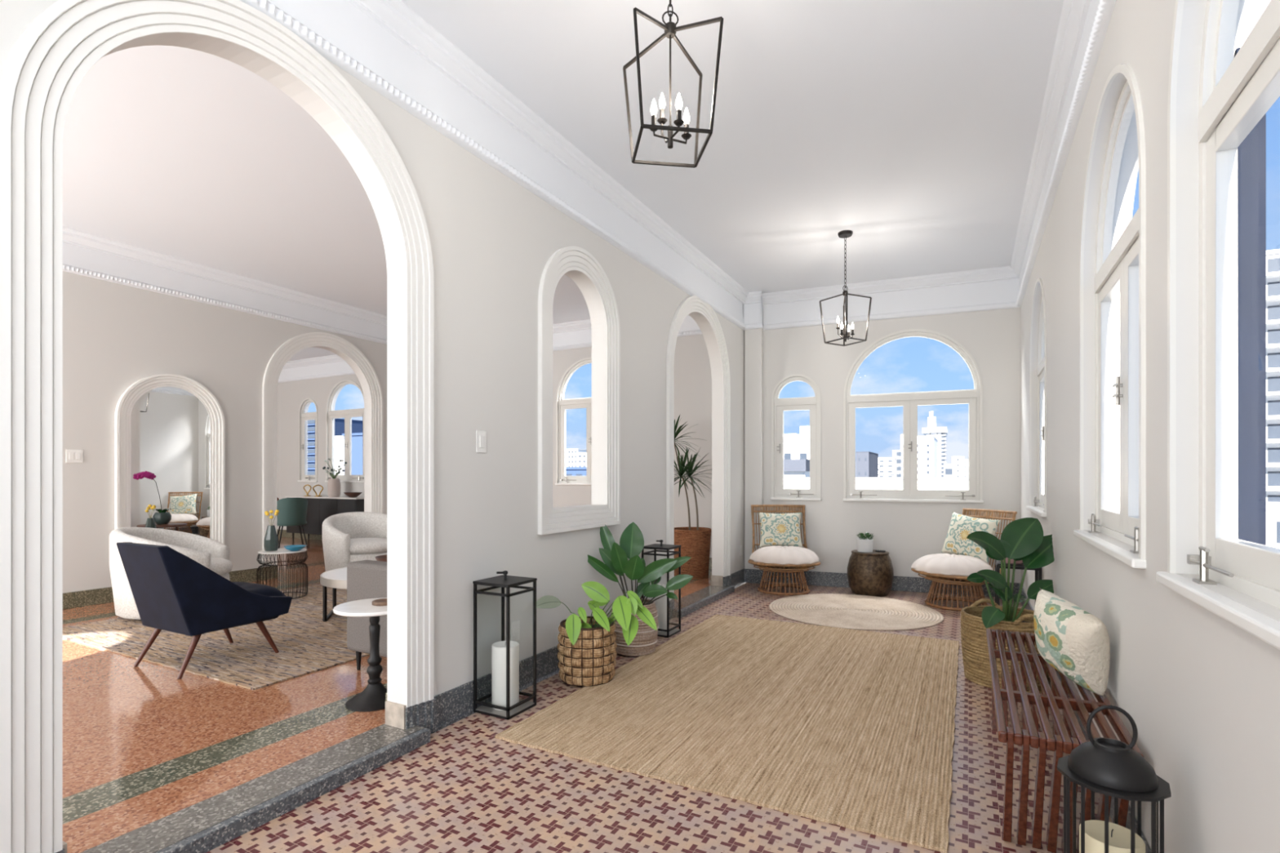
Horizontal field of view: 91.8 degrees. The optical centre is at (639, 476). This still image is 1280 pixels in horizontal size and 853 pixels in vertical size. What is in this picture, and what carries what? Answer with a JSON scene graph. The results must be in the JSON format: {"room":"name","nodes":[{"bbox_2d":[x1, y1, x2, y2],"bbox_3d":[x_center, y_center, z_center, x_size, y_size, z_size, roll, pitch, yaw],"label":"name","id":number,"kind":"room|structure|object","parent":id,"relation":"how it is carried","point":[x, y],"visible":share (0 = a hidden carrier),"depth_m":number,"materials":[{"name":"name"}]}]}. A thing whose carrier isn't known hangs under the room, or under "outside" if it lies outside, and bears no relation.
{"room":"sunroom","nodes":[
{"label":"sunroom","id":0,"kind":"room"},
{"bbox_2d":[62,271,386,593],"bbox_3d":[-4.909,-0.525,6.161,0.140,3.550,8.900,0,0,28],"label":"wall","id":1,"kind":"structure","parent":0,"point":[116,336],"depth_m":6.14,"materials":[{"name":"grey paint"}]},
{"bbox_2d":[66,448,83,462],"bbox_3d":[-5.114,-0.180,5.610,0.011,0.120,0.120,0,0,28],"label":"light switch","id":2,"kind":"object","parent":1,"relation":"attached to","point":[72,455],"visible":1,"depth_m":5.61,"materials":[{"name":"white plastic"}]},
{"bbox_2d":[62,567,262,609],"bbox_3d":[-4.875,1.117,6.058,0.016,0.145,8.750,0,0,28],"label":"baseboard","id":3,"kind":"structure","parent":1,"relation":"attached to","point":[103,595],"depth_m":5.75,"materials":[{"name":"green stone"}]},
{"bbox_2d":[114,373,224,544],"bbox_3d":[-4.736,-0.077,6.290,0.053,1.905,0.960,0,0,28],"label":"arched mirror","id":4,"kind":"object","parent":1,"relation":"attached to","point":[169,428],"visible":0.95,"depth_m":6.27,"materials":[{"name":"mirror"}]},
{"bbox_2d":[130,386,209,537],"bbox_3d":[-4.751,-0.077,6.298,0.005,1.655,0.710,0,0,28],"label":"mirror glass","id":5,"kind":"object","parent":4,"relation":"attached to","point":[170,426],"depth_m":6.29,"materials":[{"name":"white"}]},
{"bbox_2d":[62,226,386,344],"bbox_3d":[-4.840,-2.018,6.039,0.095,0.374,8.750,0,0,28],"label":"trim","id":6,"kind":"structure","parent":1,"relation":"attached to","point":[84,254],"depth_m":6.56,"materials":[{"name":"white paint"}]},
{"bbox_2d":[262,332,382,566],"bbox_3d":[-3.935,-0.380,7.823,0.034,2.839,1.638,0,0,28],"label":"trim","id":7,"kind":"structure","parent":1,"relation":"attached to","point":[287,349],"depth_m":7.39,"materials":[{"name":"white paint"}]},
{"bbox_2d":[62,45,590,361],"bbox_3d":[-5.864,-2.250,6.666,11.800,0.100,8.900,0,0,28],"label":"ceiling","id":8,"kind":"structure","parent":0,"point":[194,156],"depth_m":4.62,"materials":[{"name":"white paint"}]},
{"bbox_2d":[0,0,744,706],"bbox_3d":[-0.700,-0.500,3.821,0.130,3.500,9.100,0,0,28],"label":"wall","id":9,"kind":"structure","parent":0,"point":[492,239],"depth_m":3.45,"materials":[{"name":"white paint"}]},
{"bbox_2d":[0,0,434,852],"bbox_3d":[-1.383,-0.315,2.361,0.034,2.810,1.540,0,0,28],"label":"trim","id":10,"kind":"structure","parent":9,"relation":"attached to","point":[42,73],"depth_m":1.78,"materials":[{"name":"white paint"}]},
{"bbox_2d":[55,697,436,852],"bbox_3d":[-1.378,1.170,2.358,0.046,0.160,1.556,0,0,28],"label":"trim","id":11,"kind":"structure","parent":9,"relation":"attached to","point":[424,714],"depth_m":2.98,"materials":[{"name":"grey stone"}]},
{"bbox_2d":[62,575,723,852],"bbox_3d":[-0.453,1.135,4.289,0.128,0.110,5.535,0,0,28],"label":"trim","id":12,"kind":"structure","parent":9,"relation":"attached to","point":[395,713],"depth_m":2.94,"materials":[{"name":"stone"}]},
{"bbox_2d":[155,586,734,852],"bbox_3d":[-0.844,1.270,3.229,0.040,0.160,7.920,0,0,28],"label":"trim","id":13,"kind":"structure","parent":9,"relation":"attached to","point":[211,837],"depth_m":2.36,"materials":[{"name":"grey stone"}]},
{"bbox_2d":[475,430,486,453],"bbox_3d":[-0.860,-0.187,3.366,0.011,0.120,0.075,0,0,28],"label":"light switch","id":14,"kind":"object","parent":9,"relation":"attached to","point":[481,436],"visible":1,"depth_m":3.36,"materials":[{"name":"white plastic"}]},
{"bbox_2d":[239,0,748,330],"bbox_3d":[-0.710,-1.928,3.560,0.095,0.414,8.630,0,0,28],"label":"trim","id":15,"kind":"structure","parent":9,"relation":"attached to","point":[384,45],"depth_m":3.35,"materials":[{"name":"white paint"}]},
{"bbox_2d":[537,245,620,534],"bbox_3d":[-0.390,-0.593,4.239,0.034,1.905,0.970,0,0,28],"label":"trim","id":16,"kind":"structure","parent":9,"relation":"attached to","point":[550,521],"depth_m":4.13,"materials":[{"name":"white paint"}]},
{"bbox_2d":[434,568,744,728],"bbox_3d":[-0.746,1.170,3.579,0.014,0.160,8.630,0,0,28],"label":"baseboard","id":17,"kind":"structure","parent":9,"relation":"attached to","point":[453,704],"depth_m":3.37,"materials":[{"name":"grey stone"}]},
{"bbox_2d":[666,295,730,600],"bbox_3d":[0.612,-0.335,6.134,0.034,2.849,1.578,0,0,28],"label":"trim","id":18,"kind":"structure","parent":9,"relation":"attached to","point":[690,304],"depth_m":6.06,"materials":[{"name":"white paint"}]},
{"bbox_2d":[742,290,763,329],"bbox_3d":[1.314,-1.928,7.217,0.225,0.414,0.095,0,0,22],"label":"trim","id":19,"kind":"structure","parent":9,"relation":"attached to","point":[753,305],"depth_m":7.24,"materials":[{"name":"white paint"}]},
{"bbox_2d":[62,537,745,852],"bbox_3d":[-5.808,1.280,6.636,11.925,0.180,8.900,0,0,28],"label":"floor","id":20,"kind":"structure","parent":0,"point":[153,759],"depth_m":2.82,"materials":[{"name":"stone"}]},
{"bbox_2d":[62,584,369,689],"bbox_3d":[-2.679,1.185,5.372,2.752,0.010,2.922,0,0,28],"label":"woven rug","id":21,"kind":"object","parent":20,"relation":"on","point":[306,644],"visible":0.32,"depth_m":4.37,"materials":[{"name":"beige fabric"}]},
{"bbox_2d":[109,527,232,620],"bbox_3d":[-4.011,0.807,5.341,0.850,0.745,0.890,0,0,-20],"label":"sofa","id":22,"kind":"object","parent":21,"relation":"on","point":[214,555],"visible":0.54,"depth_m":5.12,"materials":[{"name":"fabric"}]},
{"bbox_2d":[210,557,232,575],"bbox_3d":[-3.965,0.796,5.358,0.750,0.134,0.698,0,0,-20],"label":"seat cushion","id":23,"kind":"object","parent":22,"relation":"on","point":[220,566],"depth_m":5.38,"materials":[{"name":"fabric"}]},
{"bbox_2d":[116,542,292,679],"bbox_3d":[-2.801,0.800,3.997,0.680,0.789,0.753,0,0,28],"label":"armchair","id":24,"kind":"object","parent":21,"relation":"on","point":[171,591],"visible":1,"depth_m":3.74,"materials":[{"name":"fabric"}]},
{"bbox_2d":[232,582,285,595],"bbox_3d":[-2.758,0.795,4.078,0.564,0.124,0.570,0,0,28],"label":"seat cushion","id":25,"kind":"object","parent":24,"relation":"on","point":[263,589],"depth_m":4.14,"materials":[{"name":"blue fabric"}]},
{"bbox_2d":[256,548,307,599],"bbox_3d":[-3.498,0.954,6.070,0.435,0.453,0.435,0,0,28],"label":"wire side table","id":26,"kind":"object","parent":21,"relation":"on","point":[280,551],"visible":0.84,"depth_m":6.01,"materials":[{"name":"black metal"}]},
{"bbox_2d":[263,509,279,551],"bbox_3d":[-3.597,0.526,6.051,0.126,0.401,0.144,0,0,-33],"label":"flower vase","id":27,"kind":"object","parent":26,"relation":"on","point":[271,540],"visible":1,"depth_m":6.01,"materials":[{"name":"grey ceramic"}]},
{"bbox_2d":[320,566,346,622],"bbox_3d":[-2.203,1.000,5.374,1.012,0.360,1.012,0,0,28],"label":"coffee table","id":28,"kind":"object","parent":21,"relation":"on","point":[335,579],"visible":0.22,"depth_m":5.03,"materials":[{"name":"white"}]},
{"bbox_2d":[322,511,386,571],"bbox_3d":[-3.211,0.807,7.228,0.890,0.745,0.850,0,0,-40],"label":"tub chair","id":29,"kind":"object","parent":21,"relation":"on","point":[352,536],"visible":0.55,"depth_m":6.96,"materials":[{"name":"white fabric"}]},
{"bbox_2d":[349,537,386,554],"bbox_3d":[-3.179,0.796,7.190,0.698,0.134,0.750,0,0,-40],"label":"seat cushion","id":30,"kind":"object","parent":29,"relation":"on","point":[357,545],"depth_m":6.92,"materials":[{"name":"fabric"}]},
{"bbox_2d":[276,497,308,548],"bbox_3d":[-5.787,0.771,10.298,0.470,0.843,0.556,0,0,-37],"label":"dining chair","id":31,"kind":"object","parent":20,"relation":"on","point":[292,511],"visible":0.95,"depth_m":10.12,"materials":[{"name":"teal fabric"}]},
{"bbox_2d":[284,495,364,541],"bbox_3d":[-5.519,0.778,11.059,1.940,0.822,0.440,0,0,28],"label":"sideboard","id":32,"kind":"object","parent":20,"relation":"on","point":[319,508],"visible":0.48,"depth_m":10.84,"materials":[{"name":"black"}]},
{"bbox_2d":[322,457,346,497],"bbox_3d":[-5.389,0.021,10.969,0.565,0.692,0.312,0,0,28],"label":"flower vase","id":33,"kind":"object","parent":32,"relation":"on","point":[334,484],"visible":1,"depth_m":10.91,"materials":[{"name":"beige ceramic"}]},
{"bbox_2d":[333,597,386,711],"bbox_3d":[-1.399,0.934,3.269,0.396,0.511,0.396,0,0,28],"label":"pedestal table","id":34,"kind":"object","parent":20,"relation":"on","point":[372,698],"visible":0.89,"depth_m":3.23,"materials":[{"name":"wood"}]},
{"bbox_2d":[346,560,386,670],"bbox_3d":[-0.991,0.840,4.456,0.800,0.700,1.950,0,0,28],"label":"armchair","id":35,"kind":"object","parent":20,"relation":"on","point":[366,579],"visible":0.12,"depth_m":3.70,"materials":[{"name":"fabric"}]},
{"bbox_2d":[674,415,711,579],"bbox_3d":[0.486,0.223,7.358,0.903,1.934,0.806,0,0,-35],"label":"potted plant","id":36,"kind":"object","parent":20,"relation":"on","point":[695,542],"visible":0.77,"depth_m":7.20,"materials":[{"name":"green plant"}]},
{"bbox_2d":[674,526,711,579],"bbox_3d":[0.607,0.905,7.349,0.478,0.570,0.475,0,0,28],"label":"basket","id":37,"kind":"object","parent":36,"relation":"on","point":[695,542],"depth_m":7.15,"materials":[{"name":"wicker"}]},
{"bbox_2d":[276,333,711,557],"bbox_3d":[-3.787,-0.525,10.517,11.870,3.550,0.150,0,0,28],"label":"wall","id":38,"kind":"structure","parent":0,"point":[692,368],"depth_m":8.88,"materials":[{"name":"grey paint"}]},
{"bbox_2d":[297,398,318,481],"bbox_3d":[-6.274,-0.682,11.770,0.560,1.584,0.110,0,0,28],"label":"window","id":39,"kind":"structure","parent":38,"relation":"in","point":[305,416],"depth_m":11.85,"materials":[{"name":"white paint"}]},
{"bbox_2d":[277,355,355,382],"bbox_3d":[-5.948,-2.018,11.521,6.710,0.374,0.095,0,0,28],"label":"trim","id":40,"kind":"structure","parent":38,"relation":"attached to","point":[331,366],"depth_m":11.61,"materials":[{"name":"white paint"}]},
{"bbox_2d":[324,379,364,482],"bbox_3d":[-5.328,-0.817,11.270,1.100,1.854,0.110,0,0,28],"label":"window","id":41,"kind":"structure","parent":38,"relation":"in","point":[348,414],"depth_m":11.29,"materials":[{"name":"white paint"}]},
{"bbox_2d":[276,528,711,568],"bbox_3d":[-3.799,1.117,10.429,11.530,0.145,0.016,0,0,28],"label":"baseboard","id":42,"kind":"structure","parent":38,"relation":"attached to","point":[285,534],"depth_m":11.81,"materials":[{"name":"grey stone"}]},
{"bbox_2d":[555,357,591,485],"bbox_3d":[-0.706,-0.777,8.824,1.160,1.814,0.110,0,0,28],"label":"window","id":43,"kind":"structure","parent":38,"relation":"in","point":[584,402],"depth_m":8.99,"materials":[{"name":"white paint"}]},
{"bbox_2d":[552,315,702,351],"bbox_3d":[-0.790,-2.018,8.793,4.680,0.374,0.095,0,0,28],"label":"trim","id":44,"kind":"structure","parent":38,"relation":"attached to","point":[577,334],"depth_m":8.86,"materials":[{"name":"white paint"}]},
{"bbox_2d":[557,616,617,686],"bbox_3d":[-0.324,1.065,3.803,0.360,0.342,0.360,0,0,28],"label":"basket","id":45,"kind":"object","parent":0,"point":[591,661],"depth_m":3.66,"materials":[{"name":"wicker"}]},
{"bbox_2d":[610,598,658,655],"bbox_3d":[-0.042,1.065,4.412,0.347,0.342,0.347,0,0,28],"label":"basket","id":46,"kind":"object","parent":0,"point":[644,642],"depth_m":4.28,"materials":[{"name":"wicker"}]},
{"bbox_2d":[205,582,1112,852],"bbox_3d":[0.743,1.310,3.114,3.000,0.120,9.200,0,0,28],"label":"floor","id":47,"kind":"structure","parent":0,"point":[468,789],"depth_m":2.34,"materials":[{"name":"tile"}]},
{"bbox_2d":[472,570,537,719],"bbox_3d":[-0.724,0.878,3.336,0.239,0.743,0.239,0,0,28],"label":"lantern","id":48,"kind":"object","parent":47,"relation":"on","point":[507,713],"visible":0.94,"depth_m":3.29,"materials":[{"name":"black metal"}]},
{"bbox_2d":[491,640,519,710],"bbox_3d":[-0.724,1.062,3.336,0.144,0.342,0.144,0,0,28],"label":"pillar candle","id":49,"kind":"object","parent":48,"relation":"on","point":[498,649],"visible":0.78,"depth_m":3.28,"materials":[{"name":"white wax"}]},
{"bbox_2d":[475,698,534,716],"bbox_3d":[-0.724,1.238,3.336,0.227,0.008,0.227,0,0,28],"label":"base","id":50,"kind":"object","parent":48,"relation":"on","point":[486,710],"depth_m":3.27,"materials":[{"name":"black metal"}]},
{"bbox_2d":[641,539,680,637],"bbox_3d":[0.171,0.878,4.953,0.239,0.743,0.239,0,0,28],"label":"lantern","id":51,"kind":"object","parent":47,"relation":"on","point":[669,632],"visible":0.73,"depth_m":4.91,"materials":[{"name":"black metal"}]},
{"bbox_2d":[653,583,666,632],"bbox_3d":[0.171,1.047,4.953,0.124,0.372,0.124,0,0,28],"label":"pillar candle","id":52,"kind":"object","parent":51,"relation":"on","point":[660,603],"visible":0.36,"depth_m":4.89,"materials":[{"name":"white wax"}]},
{"bbox_2d":[494,613,959,852],"bbox_3d":[0.851,1.243,3.804,1.944,0.012,2.949,0,0,28],"label":"jute rug","id":53,"kind":"object","parent":47,"relation":"on","point":[852,729],"visible":0.94,"depth_m":3.12,"materials":[{"name":"beige wicker"}]},
{"bbox_2d":[536,581,657,686],"bbox_3d":[-0.239,0.942,3.717,0.670,0.590,0.428,0,0,28],"label":"potted plant","id":54,"kind":"object","parent":53,"relation":"on","point":[587,646],"visible":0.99,"depth_m":3.67,"materials":[{"name":"green plant"}]},
{"bbox_2d":[587,521,693,655],"bbox_3d":[-0.002,0.775,4.403,0.760,0.923,0.350,0,0,12],"label":"potted plant","id":55,"kind":"object","parent":53,"relation":"on","point":[615,557],"visible":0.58,"depth_m":4.34,"materials":[{"name":"green plant"}]},
{"bbox_2d":[747,504,820,595],"bbox_3d":[1.565,0.789,6.762,0.770,0.922,0.830,0,0,4],"label":"rattan chair","id":56,"kind":"object","parent":47,"relation":"on","point":[784,559],"visible":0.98,"depth_m":6.59,"materials":[{"name":"beige"}]},
{"bbox_2d":[758,511,803,547],"bbox_3d":[1.579,0.602,6.967,0.482,0.388,0.183,0,0,3],"label":"throw pillow","id":57,"kind":"object","parent":56,"relation":"on","point":[776,529],"visible":1,"depth_m":6.91,"materials":[{"name":"fabric"}]},
{"bbox_2d":[749,545,818,564],"bbox_3d":[1.560,0.857,6.685,0.746,0.182,0.675,0,0,4],"label":"seat cushion","id":58,"kind":"object","parent":56,"relation":"on","point":[768,555],"depth_m":6.48,"materials":[{"name":"beige fabric"}]},
{"bbox_2d":[768,593,943,631],"bbox_3d":[1.979,1.243,5.770,1.523,0.012,1.523,0,0,15],"label":"round rug","id":59,"kind":"object","parent":47,"relation":"on","point":[851,611],"visible":1,"depth_m":5.65,"materials":[{"name":"carpet"}]},
{"bbox_2d":[847,549,893,596],"bbox_3d":[2.444,1.026,6.587,0.464,0.449,0.464,0,0,28],"label":"table","id":60,"kind":"object","parent":47,"relation":"on","point":[868,574],"visible":0.89,"depth_m":6.41,"materials":[{"name":"brown metal"}]},
{"bbox_2d":[856,532,874,552],"bbox_3d":[2.393,0.698,6.583,0.178,0.212,0.172,0,0,-39],"label":"succulent pot","id":61,"kind":"object","parent":60,"relation":"on","point":[864,544],"visible":1,"depth_m":6.52,"materials":[{"name":"white ceramic"}]},
{"bbox_2d":[911,508,1017,611],"bbox_3d":[3.068,0.789,5.999,0.830,0.922,0.770,0,0,-18],"label":"rattan chair","id":62,"kind":"object","parent":47,"relation":"on","point":[942,568],"visible":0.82,"depth_m":5.85,"materials":[{"name":"beige"}]},
{"bbox_2d":[911,553,993,576],"bbox_3d":[2.995,0.857,5.975,0.675,0.182,0.746,0,0,-18],"label":"seat cushion","id":63,"kind":"object","parent":62,"relation":"on","point":[938,564],"depth_m":5.78,"materials":[{"name":"beige fabric"}]},
{"bbox_2d":[941,511,999,563],"bbox_3d":[3.234,0.595,6.084,0.201,0.463,0.562,0,0,-29],"label":"throw pillow","id":64,"kind":"object","parent":62,"relation":"on","point":[956,542],"visible":0.8,"depth_m":6.05,"materials":[{"name":"fabric"}]},
{"bbox_2d":[960,517,1054,692],"bbox_3d":[2.223,0.753,3.793,0.591,0.995,0.496,0,0,-2],"label":"potted plant","id":65,"kind":"object","parent":47,"relation":"on","point":[1022,539],"visible":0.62,"depth_m":3.73,"materials":[{"name":"green plant"}]},
{"bbox_2d":[960,605,1050,692],"bbox_3d":[2.239,1.045,3.793,0.496,0.410,0.495,0,0,28],"label":"basket","id":66,"kind":"object","parent":65,"relation":"on","point":[975,659],"depth_m":3.71,"materials":[{"name":"beige wicker"}]},
{"bbox_2d":[995,560,1041,605],"bbox_3d":[2.803,0.946,4.604,0.280,0.608,0.280,0,0,28],"label":"lantern","id":67,"kind":"object","parent":47,"relation":"on","point":[997,563],"visible":0.3,"depth_m":4.54,"materials":[{"name":"black metal"}]},
{"bbox_2d":[986,628,1144,852],"bbox_3d":[1.644,1.028,2.535,0.365,0.445,1.500,0,0,28],"label":"slatted bench","id":68,"kind":"object","parent":47,"relation":"on","point":[1060,740],"visible":0.66,"depth_m":2.07,"materials":[{"name":"brown wood"}]},
{"bbox_2d":[1033,587,1110,697],"bbox_3d":[1.626,0.620,2.342,0.191,0.361,0.362,0,0,-9],"label":"throw pillow","id":69,"kind":"object","parent":68,"relation":"on","point":[1072,640],"visible":1,"depth_m":2.25,"materials":[{"name":"white fabric"}]},
{"bbox_2d":[1057,705,1171,852],"bbox_3d":[1.178,0.911,1.549,0.230,0.678,0.230,0,0,28],"label":"lantern","id":70,"kind":"object","parent":47,"relation":"on","point":[1108,766],"visible":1,"depth_m":1.51,"materials":[{"name":"black metal"}]},
{"bbox_2d":[1079,819,1145,852],"bbox_3d":[1.178,1.057,1.549,0.132,0.352,0.132,0,0,28],"label":"pillar candle","id":71,"kind":"object","parent":70,"relation":"on","point":[1119,837],"visible":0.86,"depth_m":1.54,"materials":[{"name":"beige wax"}]},
{"bbox_2d":[400,0,1063,293],"bbox_3d":[0.722,-2.180,3.182,3.100,0.100,9.300,0,0,28],"label":"ceiling","id":72,"kind":"structure","parent":0,"point":[909,127],"depth_m":3.60,"materials":[{"name":"white paint"}]},
{"bbox_2d":[622,0,724,168],"bbox_3d":[0.110,-1.656,2.239,0.310,0.948,0.310,0,0,-8],"label":"pendant lantern","id":73,"kind":"object","parent":72,"relation":"hanging from","point":[670,28],"visible":1,"depth_m":2.23,"materials":[{"name":"brown metal"}]},
{"bbox_2d":[819,230,871,346],"bbox_3d":[1.798,-1.651,5.430,0.310,0.958,0.310,0,0,-30],"label":"pendant lantern","id":74,"kind":"object","parent":72,"relation":"hanging from","point":[844,234],"visible":1,"depth_m":5.42,"materials":[{"name":"brown metal"}]},
{"bbox_2d":[763,307,1020,582],"bbox_3d":[2.567,-0.500,6.947,2.950,3.500,0.150,0,0,22],"label":"wall","id":75,"kind":"structure","parent":0,"point":[910,531],"depth_m":6.82,"materials":[{"name":"white paint"}]},
{"bbox_2d":[744,328,763,569],"bbox_3d":[1.346,-0.440,7.321,0.205,3.380,0.120,0,0,22],"label":"pillar","id":76,"kind":"structure","parent":75,"relation":"attached to","point":[753,338],"depth_m":7.27,"materials":[{"name":"white paint"}]},
{"bbox_2d":[770,373,821,500],"bbox_3d":[1.812,-0.450,7.196,0.570,1.459,0.110,0,0,22],"label":"window","id":77,"kind":"structure","parent":75,"relation":"in","point":[813,404],"depth_m":7.19,"materials":[{"name":"white paint"}]},
{"bbox_2d":[744,568,1018,598],"bbox_3d":[2.555,1.170,6.810,2.830,0.160,0.114,0,0,22],"label":"baseboard","id":78,"kind":"structure","parent":75,"relation":"attached to","point":[908,584],"depth_m":6.96,"materials":[{"name":"grey stone"}]},
{"bbox_2d":[762,266,1019,330],"bbox_3d":[2.605,-1.928,6.800,2.730,0.414,0.095,0,0,22],"label":"trim","id":79,"kind":"structure","parent":75,"relation":"attached to","point":[991,288],"depth_m":6.74,"materials":[{"name":"white paint"}]},
{"bbox_2d":[843,328,983,502],"bbox_3d":[2.938,-0.654,6.737,1.390,1.869,0.110,0,0,22],"label":"window","id":80,"kind":"structure","parent":75,"relation":"in","point":[909,402],"depth_m":6.73,"materials":[{"name":"white paint"}]},
{"bbox_2d":[1020,0,1279,852],"bbox_3d":[1.944,-0.500,2.479,0.170,3.500,9.200,0,0,28],"label":"wall","id":81,"kind":"structure","parent":0,"point":[1201,692],"depth_m":1.80,"materials":[{"name":"white paint"}]},
{"bbox_2d":[1026,278,1046,517],"bbox_3d":[3.076,-0.607,4.731,0.135,1.774,1.180,0,0,28],"label":"window","id":82,"kind":"structure","parent":81,"relation":"in","point":[1042,353],"depth_m":5.12,"materials":[{"name":"white paint"}]},
{"bbox_2d":[1010,0,1115,307],"bbox_3d":[1.761,-1.928,2.417,0.095,0.414,8.920,0,0,28],"label":"trim","id":83,"kind":"structure","parent":81,"relation":"attached to","point":[1083,24],"depth_m":3.33,"materials":[{"name":"white paint"}]},
{"bbox_2d":[1018,582,1151,852],"bbox_3d":[1.804,1.170,2.411,0.014,0.160,8.950,0,0,28],"label":"baseboard","id":84,"kind":"structure","parent":81,"relation":"attached to","point":[1028,606],"depth_m":2.24,"materials":[{"name":"grey stone"}]},
{"bbox_2d":[1073,63,1146,568],"bbox_3d":[1.827,-0.607,2.371,0.135,1.774,1.180,0,0,28],"label":"window","id":85,"kind":"structure","parent":81,"relation":"in","point":[1122,268],"depth_m":2.38,"materials":[{"name":"white paint"}]},
{"bbox_2d":[1155,0,1279,649],"bbox_3d":[1.149,-0.607,1.089,0.135,1.774,1.180,0,0,28],"label":"window","id":86,"kind":"structure","parent":81,"relation":"in","point":[1235,94],"depth_m":1.48,"materials":[{"name":"white paint"}]},
{"bbox_2d":[1234,47,1266,545],"bbox_3d":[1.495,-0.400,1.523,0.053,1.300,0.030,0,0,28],"label":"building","id":87,"kind":"structure","parent":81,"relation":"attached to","point":[1251,152],"depth_m":1.51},
{"label":"outside","id":88,"kind":"structure","parent":0,"visible":0},
{"bbox_2d":[917,435,937,477],"bbox_3d":[106.731,8.543,231.942,7.238,45.414,30.139,0,0,28],"label":"apartment building","id":89,"kind":"structure","parent":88,"point":[926,445],"depth_m":218.48,"materials":[{"name":"white"}]},
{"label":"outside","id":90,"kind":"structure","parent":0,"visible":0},
{"bbox_2d":[922,411,947,477],"bbox_3d":[159.905,-1.535,335.406,11.600,65.570,25.500,0,0,28],"label":"apartment tower","id":91,"kind":"structure","parent":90,"point":[940,433],"depth_m":324.63,"materials":[{"name":"white"}]},
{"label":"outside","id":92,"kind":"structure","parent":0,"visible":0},
{"bbox_2d":[565,448,586,466],"bbox_3d":[-16.296,11.521,196.364,5.151,39.457,20.099,0,0,28],"label":"apartment tower","id":93,"kind":"structure","parent":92,"point":[571,455],"depth_m":187.51,"materials":[{"name":"white"}]},
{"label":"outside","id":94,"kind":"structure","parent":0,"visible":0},
{"bbox_2d":[307,418,362,475],"bbox_3d":[-47.827,11.158,97.523,3.440,40.183,8.324,0,0,28],"label":"apartment tower","id":95,"kind":"structure","parent":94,"point":[357,425],"depth_m":94.59,"materials":[{"name":"blue"}]},
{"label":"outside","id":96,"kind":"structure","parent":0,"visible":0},
{"bbox_2d":[1266,248,1279,502],"bbox_3d":[48.511,7.869,45.185,7.800,46.762,10.750,0,0,28],"label":"apartment tower","id":97,"kind":"structure","parent":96,"point":[1273,256],"depth_m":42.53,"materials":[{"name":"white"}]},
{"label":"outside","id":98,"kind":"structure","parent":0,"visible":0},
{"bbox_2d":[878,457,897,477],"bbox_3d":[89.125,12.252,227.832,9.069,37.995,7.872,0,0,28],"label":"apartment building","id":99,"kind":"structure","parent":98,"point":[886,465],"depth_m":224.37,"materials":[{"name":"white"}]},
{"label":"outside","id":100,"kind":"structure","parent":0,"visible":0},
{"bbox_2d":[342,432,362,475],"bbox_3d":[-24.164,13.555,62.487,6.822,35.390,8.131,0,0,28],"label":"building","id":101,"kind":"structure","parent":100,"point":[357,437],"depth_m":59.66,"materials":[{"name":"blue"}]},
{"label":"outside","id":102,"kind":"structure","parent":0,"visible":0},
{"bbox_2d":[892,434,902,477],"bbox_3d":[100.668,7.865,238.573,4.534,46.770,20.087,0,0,28],"label":"apartment building","id":103,"kind":"structure","parent":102,"point":[898,454],"depth_m":229.86,"materials":[{"name":"white"}]},
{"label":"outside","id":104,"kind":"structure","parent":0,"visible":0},
{"bbox_2d":[855,451,878,477],"bbox_3d":[66.063,12.246,179.962,3.494,38.008,20.067,0,0,28],"label":"building","id":105,"kind":"structure","parent":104,"point":[867,462],"depth_m":171.65,"materials":[{"name":"grey"}]},
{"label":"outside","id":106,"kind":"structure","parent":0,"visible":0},
{"bbox_2d":[565,466,586,475],"bbox_3d":[-5.509,14.591,146.406,17.035,33.318,20.328,0,0,28],"label":"building","id":107,"kind":"structure","parent":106,"point":[570,471],"depth_m":139.82,"materials":[{"name":"blue"}]},
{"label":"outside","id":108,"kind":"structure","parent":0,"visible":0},
{"bbox_2d":[788,477,968,489],"bbox_3d":[10.116,3.650,19.763,10.700,7.200,0.500,0,0,28],"label":"parapet","id":109,"kind":"object","parent":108,"point":[874,483],"visible":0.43,"depth_m":20.43,"materials":[{"name":"white"}]},
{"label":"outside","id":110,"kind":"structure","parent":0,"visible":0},
{"bbox_2d":[951,456,964,477],"bbox_3d":[138.526,11.384,270.017,4.784,39.731,7.092,0,0,28],"label":"apartment building","id":111,"kind":"structure","parent":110,"point":[958,461],"depth_m":266.83,"materials":[{"name":"white"}]},
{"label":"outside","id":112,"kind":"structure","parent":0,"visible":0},
{"bbox_2d":[783,426,809,459],"bbox_3d":[13.087,1.800,48.477,2.493,10.900,8.060,0,0,28],"label":"apartment building","id":113,"kind":"structure","parent":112,"point":[796,446],"depth_m":45.05,"materials":[{"name":"white"}]},
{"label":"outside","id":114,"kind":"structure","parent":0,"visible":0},
{"bbox_2d":[783,458,809,488],"bbox_3d":[7.076,3.275,30.055,3.800,7.950,8.250,0,0,28],"label":"building","id":115,"kind":"structure","parent":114,"point":[792,468],"depth_m":25.87,"materials":[{"name":"white"}]},
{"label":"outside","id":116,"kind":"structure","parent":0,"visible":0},
{"bbox_2d":[334,435,343,475],"bbox_3d":[-29.390,13.409,69.770,7.498,35.682,6.144,0,0,28],"label":"apartment building","id":117,"kind":"structure","parent":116,"point":[339,440],"depth_m":68.50,"materials":[{"name":"white"}]},
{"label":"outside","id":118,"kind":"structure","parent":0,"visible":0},
{"bbox_2d":[1266,502,1279,548],"bbox_3d":[31.075,16.325,30.832,4.500,29.850,8.430,0,0,28],"label":"apartment building","id":119,"kind":"structure","parent":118,"point":[1273,508],"depth_m":27.91,"materials":[{"name":"white"}]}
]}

